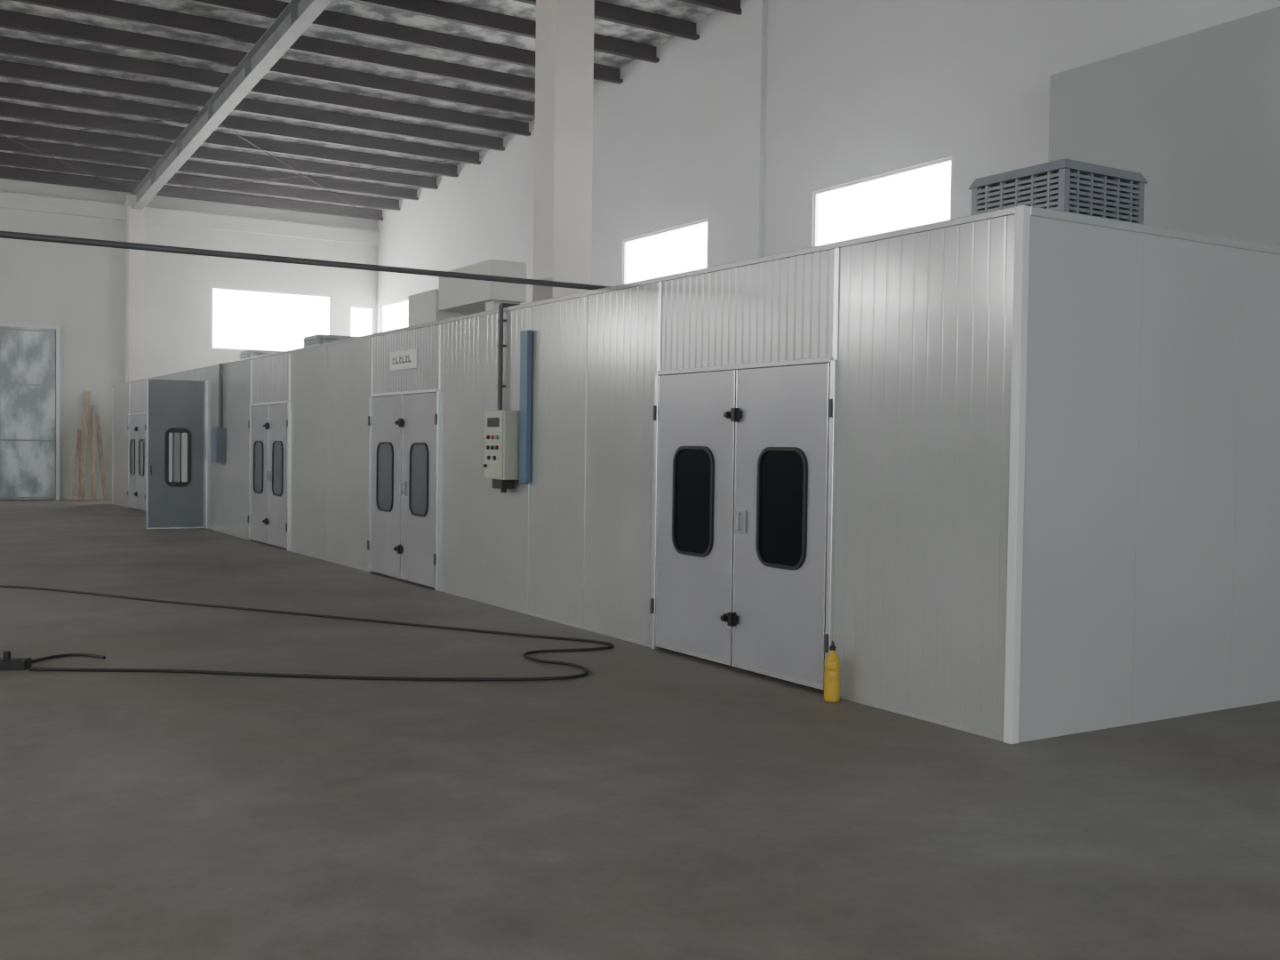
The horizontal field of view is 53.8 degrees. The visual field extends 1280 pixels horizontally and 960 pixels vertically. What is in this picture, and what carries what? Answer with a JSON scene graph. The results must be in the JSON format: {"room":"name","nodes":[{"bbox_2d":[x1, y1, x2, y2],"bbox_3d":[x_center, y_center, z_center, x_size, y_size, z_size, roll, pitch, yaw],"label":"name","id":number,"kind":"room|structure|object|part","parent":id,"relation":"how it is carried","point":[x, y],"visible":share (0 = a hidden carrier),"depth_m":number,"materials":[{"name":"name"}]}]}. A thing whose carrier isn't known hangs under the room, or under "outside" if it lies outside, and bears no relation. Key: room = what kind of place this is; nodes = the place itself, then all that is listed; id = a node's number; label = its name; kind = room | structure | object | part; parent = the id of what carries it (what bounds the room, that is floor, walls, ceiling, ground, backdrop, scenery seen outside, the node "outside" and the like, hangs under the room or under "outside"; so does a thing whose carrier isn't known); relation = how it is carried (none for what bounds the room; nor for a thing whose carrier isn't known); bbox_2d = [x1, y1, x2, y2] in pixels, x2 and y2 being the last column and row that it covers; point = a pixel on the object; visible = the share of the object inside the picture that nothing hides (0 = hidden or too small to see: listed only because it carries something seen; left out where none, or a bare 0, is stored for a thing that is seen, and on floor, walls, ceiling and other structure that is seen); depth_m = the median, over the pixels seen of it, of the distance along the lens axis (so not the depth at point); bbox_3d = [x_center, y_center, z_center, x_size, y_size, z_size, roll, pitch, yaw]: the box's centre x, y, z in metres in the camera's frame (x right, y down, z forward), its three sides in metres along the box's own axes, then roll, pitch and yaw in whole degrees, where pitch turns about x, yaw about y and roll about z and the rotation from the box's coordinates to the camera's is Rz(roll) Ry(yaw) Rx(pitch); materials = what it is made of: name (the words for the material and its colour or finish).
{"room":"industrial paint workshop","nodes":[
{"label":"industrial paint workshop","id":0,"kind":"room"},
{"bbox_2d":[0,178,377,500],"bbox_3d":[-17.900,-3.745,32.000,23.300,8.550,0.250,0,2,-32],"label":"wall","id":1,"kind":"structure","parent":0,"point":[79,289],"depth_m":34.21,"materials":[{"name":"paint"}]},
{"bbox_2d":[0,322,60,500],"bbox_3d":[-17.125,-1.767,32.324,4.150,4.600,0.125,0,2,-32],"label":"door","id":2,"kind":"structure","parent":1,"relation":"in","point":[29,354],"depth_m":33.02,"materials":[{"name":"metal"}]},
{"bbox_2d":[124,194,146,382],"bbox_3d":[-13.683,-3.570,34.214,0.480,8.200,0.440,0,2,-32],"label":"pilaster","id":3,"kind":"object","parent":1,"relation":"attached to","point":[135,222],"visible":0.57,"depth_m":34.02,"materials":[{"name":"paint"}]},
{"bbox_2d":[0,191,379,246],"bbox_3d":[-17.738,-7.212,31.726,23.300,0.400,0.180,0,2,-32],"label":"beam","id":4,"kind":"structure","parent":1,"relation":"attached to","point":[13,201],"depth_m":34.93,"materials":[{"name":"paint"}]},
{"bbox_2d":[211,287,331,351],"bbox_3d":[-10.613,-4.561,36.423,3.450,1.750,0.100,0,2,-32],"label":"window","id":5,"kind":"structure","parent":1,"relation":"in","point":[242,319],"depth_m":36.32,"materials":[{"name":"white glass"}]},
{"bbox_2d":[349,305,373,336],"bbox_3d":[-8.361,-4.542,37.820,0.750,1.300,0.100,0,2,-32],"label":"window","id":6,"kind":"structure","parent":1,"relation":"in","point":[361,318],"depth_m":37.80,"materials":[{"name":"white glass"}]},
{"bbox_2d":[0,115,482,219],"bbox_3d":[-11.532,-7.787,30.537,13.415,0.455,7.513,0,2,-32],"label":"rods","id":7,"kind":"object","parent":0,"point":[193,116],"depth_m":31.17,"materials":[{"name":"grey metal"}]},
{"bbox_2d":[0,0,718,209],"bbox_3d":[-4.967,-8.051,11.115,23.300,1.527,48.600,0,2,-32],"label":"roof purlins","id":8,"kind":"structure","parent":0,"point":[676,9],"depth_m":25.17,"materials":[{"name":"metal"}]},
{"bbox_2d":[0,0,741,220],"bbox_3d":[-5.220,-7.851,11.525,23.300,1.687,47.130,0,2,-32],"label":"roof","id":9,"kind":"structure","parent":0,"point":[116,10],"depth_m":27.06,"materials":[{"name":"grey metal"}]},
{"bbox_2d":[130,0,332,209],"bbox_3d":[-0.938,-7.479,13.633,0.260,1.857,48.500,0,2,-32],"label":"rafter","id":10,"kind":"object","parent":9,"relation":"attached to","point":[298,15],"depth_m":25.06,"materials":[{"name":"grey metal"}]},
{"bbox_2d":[0,499,1279,959],"bbox_3d":[-5.099,1.358,11.365,23.300,0.200,48.600,0,2,-32],"label":"floor","id":11,"kind":"structure","parent":0,"point":[661,804],"depth_m":5.81,"materials":[{"name":"concrete"}]},
{"bbox_2d":[0,650,31,670],"bbox_3d":[-4.473,1.272,8.903,0.328,0.120,0.251,0,2,-32],"label":"socket","id":12,"kind":"object","parent":11,"relation":"on","point":[6,662],"visible":1,"depth_m":8.85,"materials":[{"name":"black plastic"}]},
{"bbox_2d":[31,653,105,663],"bbox_3d":[-5.933,1.300,8.900,4.044,0.021,0.390,0,2,-12],"label":"extension cord","id":13,"kind":"object","parent":11,"relation":"on","point":[67,654],"visible":0.83,"depth_m":9.39,"materials":[{"name":"black plastic"}]},
{"bbox_2d":[72,428,80,501],"bbox_3d":[-14.868,-0.407,33.323,0.108,1.894,0.766,0,2,-13],"label":"wooden plank","id":14,"kind":"object","parent":11,"relation":"on","point":[78,438],"visible":1,"depth_m":33.30,"materials":[{"name":"brown wood"}]},
{"bbox_2d":[78,391,89,500],"bbox_3d":[-14.750,-0.917,33.482,0.164,2.906,0.669,0,2,-11],"label":"wooden plank","id":15,"kind":"object","parent":11,"relation":"on","point":[86,394],"visible":1,"depth_m":33.46,"materials":[{"name":"brown wood"}]},
{"bbox_2d":[91,404,96,500],"bbox_3d":[-14.532,-0.737,33.591,0.125,2.540,0.647,0,2,-23],"label":"wooden plank","id":16,"kind":"object","parent":11,"relation":"on","point":[93,407],"visible":1,"depth_m":33.59,"materials":[{"name":"brown wood"}]},
{"bbox_2d":[96,416,108,500],"bbox_3d":[-14.394,-0.594,33.743,0.580,2.253,0.108,2,2,40],"label":"wooden plank","id":17,"kind":"object","parent":11,"relation":"on","point":[99,433],"visible":1,"depth_m":33.72,"materials":[{"name":"brown wood"}]},
{"bbox_2d":[0,584,614,680],"bbox_3d":[-6.664,1.210,11.882,13.876,0.021,3.240,2,2,27],"label":"hose","id":18,"kind":"object","parent":11,"relation":"on","point":[612,645],"visible":1,"depth_m":9.27,"materials":[{"name":"black plastic"}]},
{"bbox_2d":[532,0,594,302],"bbox_3d":[-1.277,-3.613,20.916,0.760,9.337,0.800,0,2,-32],"label":"concrete column","id":19,"kind":"structure","parent":11,"relation":"on","point":[564,28],"depth_m":20.58,"materials":[{"name":"paint"}]},
{"bbox_2d":[112,205,1279,743],"bbox_3d":[-4.346,-0.461,20.189,5.038,2.990,29.233,0,2,-32],"label":"booth","id":20,"kind":"object","parent":11,"relation":"on","point":[1019,467],"visible":0.98,"depth_m":8.24,"materials":[{"name":"paint"}]},
{"bbox_3d":[-8.440,-0.467,22.976,1.008,2.700,0.100,0,2,-32],"label":"open door","id":21,"kind":"part","parent":20,"relation":"part of","materials":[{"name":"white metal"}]},
{"bbox_2d":[210,363,225,462],"bbox_3d":[-7.397,-1.176,22.151,0.168,1.730,0.400,0,2,-32],"label":"switch box","id":22,"kind":"object","parent":20,"relation":"attached to","point":[218,438],"visible":1,"depth_m":22.09,"materials":[{"name":"grey metal"}]},
{"bbox_2d":[239,349,282,359],"bbox_3d":[-9.188,-2.724,30.903,0.990,0.850,0.990,0,2,-32],"label":"cooler","id":23,"kind":"object","parent":20,"relation":"on","point":[251,353],"visible":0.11,"depth_m":30.43,"materials":[{"name":"plastic"}]},
{"bbox_2d":[303,334,358,347],"bbox_3d":[-6.449,-2.574,26.485,0.990,0.860,0.990,0,2,-32],"label":"cooler","id":24,"kind":"object","parent":20,"relation":"on","point":[317,339],"visible":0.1,"depth_m":26.02,"materials":[{"name":"plastic"}]},
{"bbox_3d":[-2.784,-1.414,14.856,0.015,0.220,0.840,0,2,-32],"label":"name plate","id":25,"kind":"part","parent":20,"relation":"part of","materials":[{"name":"grey metal"}]},
{"bbox_2d":[408,259,526,326],"bbox_3d":[-2.741,-2.642,20.454,0.900,1.420,3.200,0,2,-32],"label":"ventilation duct","id":26,"kind":"object","parent":20,"relation":"on","point":[453,297],"visible":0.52,"depth_m":19.66,"materials":[{"name":"metal"}]},
{"bbox_2d":[482,303,520,492],"bbox_3d":[-1.220,-0.813,12.404,0.542,1.874,0.450,0,2,-32],"label":"control box","id":27,"kind":"object","parent":20,"relation":"attached to","point":[501,428],"visible":0.95,"depth_m":12.22,"materials":[{"name":"grey plastic"}]},
{"bbox_3d":[-1.369,-0.266,12.325,0.202,0.780,0.400,0,2,-32],"label":"panel","id":28,"kind":"part","parent":27,"relation":"part of","materials":[{"name":"white plastic"}]},
{"bbox_2d":[519,329,532,482],"bbox_3d":[-1.089,-0.701,12.071,0.070,1.450,0.150,0,2,-32],"label":"duct","id":29,"kind":"object","parent":20,"relation":"attached to","point":[525,336],"visible":1,"depth_m":12.02,"materials":[{"name":"blue plastic"}]},
{"bbox_2d":[968,158,1148,224],"bbox_3d":[3.394,-2.027,10.301,0.990,0.900,0.990,0,2,-32],"label":"cooler","id":30,"kind":"object","parent":20,"relation":"on","point":[1066,185],"visible":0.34,"depth_m":9.93,"materials":[{"name":"plastic"}]},
{"bbox_2d":[824,640,840,702],"bbox_3d":[1.245,1.236,8.171,0.104,0.390,0.104,0,2,-32],"label":"plastic bottle","id":31,"kind":"object","parent":11,"relation":"on","point":[832,667],"visible":1,"depth_m":8.13,"materials":[{"name":"yellow plastic"}]},
{"bbox_2d":[1048,6,1279,247],"bbox_3d":[11.394,-1.582,6.430,0.450,6.400,22.980,0,2,-32],"label":"partition wall","id":32,"kind":"structure","parent":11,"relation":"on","point":[1196,114],"depth_m":14.27,"materials":[{"name":"white paint"}]},
{"bbox_2d":[376,0,1279,332],"bbox_3d":[4.981,-3.753,17.433,0.250,9.977,48.600,0,2,-32],"label":"wall","id":33,"kind":"structure","parent":0,"point":[857,90],"depth_m":20.97,"materials":[{"name":"paint"}]},
{"bbox_2d":[381,298,407,331],"bbox_3d":[-7.061,-4.571,36.776,0.120,1.250,2.400,0,2,-32],"label":"window","id":34,"kind":"structure","parent":33,"relation":"in","point":[394,315],"depth_m":36.92,"materials":[{"name":"white glass"}]},
{"bbox_2d":[623,218,708,284],"bbox_3d":[0.511,-4.366,24.557,0.120,0.980,3.050,0,2,-32],"label":"window","id":35,"kind":"structure","parent":33,"relation":"in","point":[684,248],"depth_m":24.54,"materials":[{"name":"white glass"}]},
{"bbox_2d":[737,0,767,261],"bbox_3d":[1.923,-3.624,22.016,0.120,9.390,0.600,0,2,-32],"label":"pilaster","id":36,"kind":"object","parent":33,"relation":"attached to","point":[754,12],"visible":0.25,"depth_m":21.85,"materials":[{"name":"paint"}]},
{"bbox_2d":[813,156,952,246],"bbox_3d":[3.710,-4.185,19.396,0.120,0.980,3.100,0,2,-32],"label":"window","id":37,"kind":"structure","parent":33,"relation":"in","point":[919,195],"depth_m":19.32,"materials":[{"name":"white glass"}]},
{"bbox_3d":[-15.036,-3.703,5.027,0.250,9.977,48.600,0,2,-32],"label":"wall","id":38,"kind":"structure","parent":0,"visible":0},
{"bbox_2d":[0,230,610,289],"bbox_3d":[-6.671,-1.681,7.247,16.300,0.159,0.159,0,2,-32],"label":"pipe","id":39,"kind":"object","parent":38,"relation":"attached to","point":[3,234],"visible":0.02,"depth_m":9.66,"materials":[{"name":"grey metal"}]}
]}

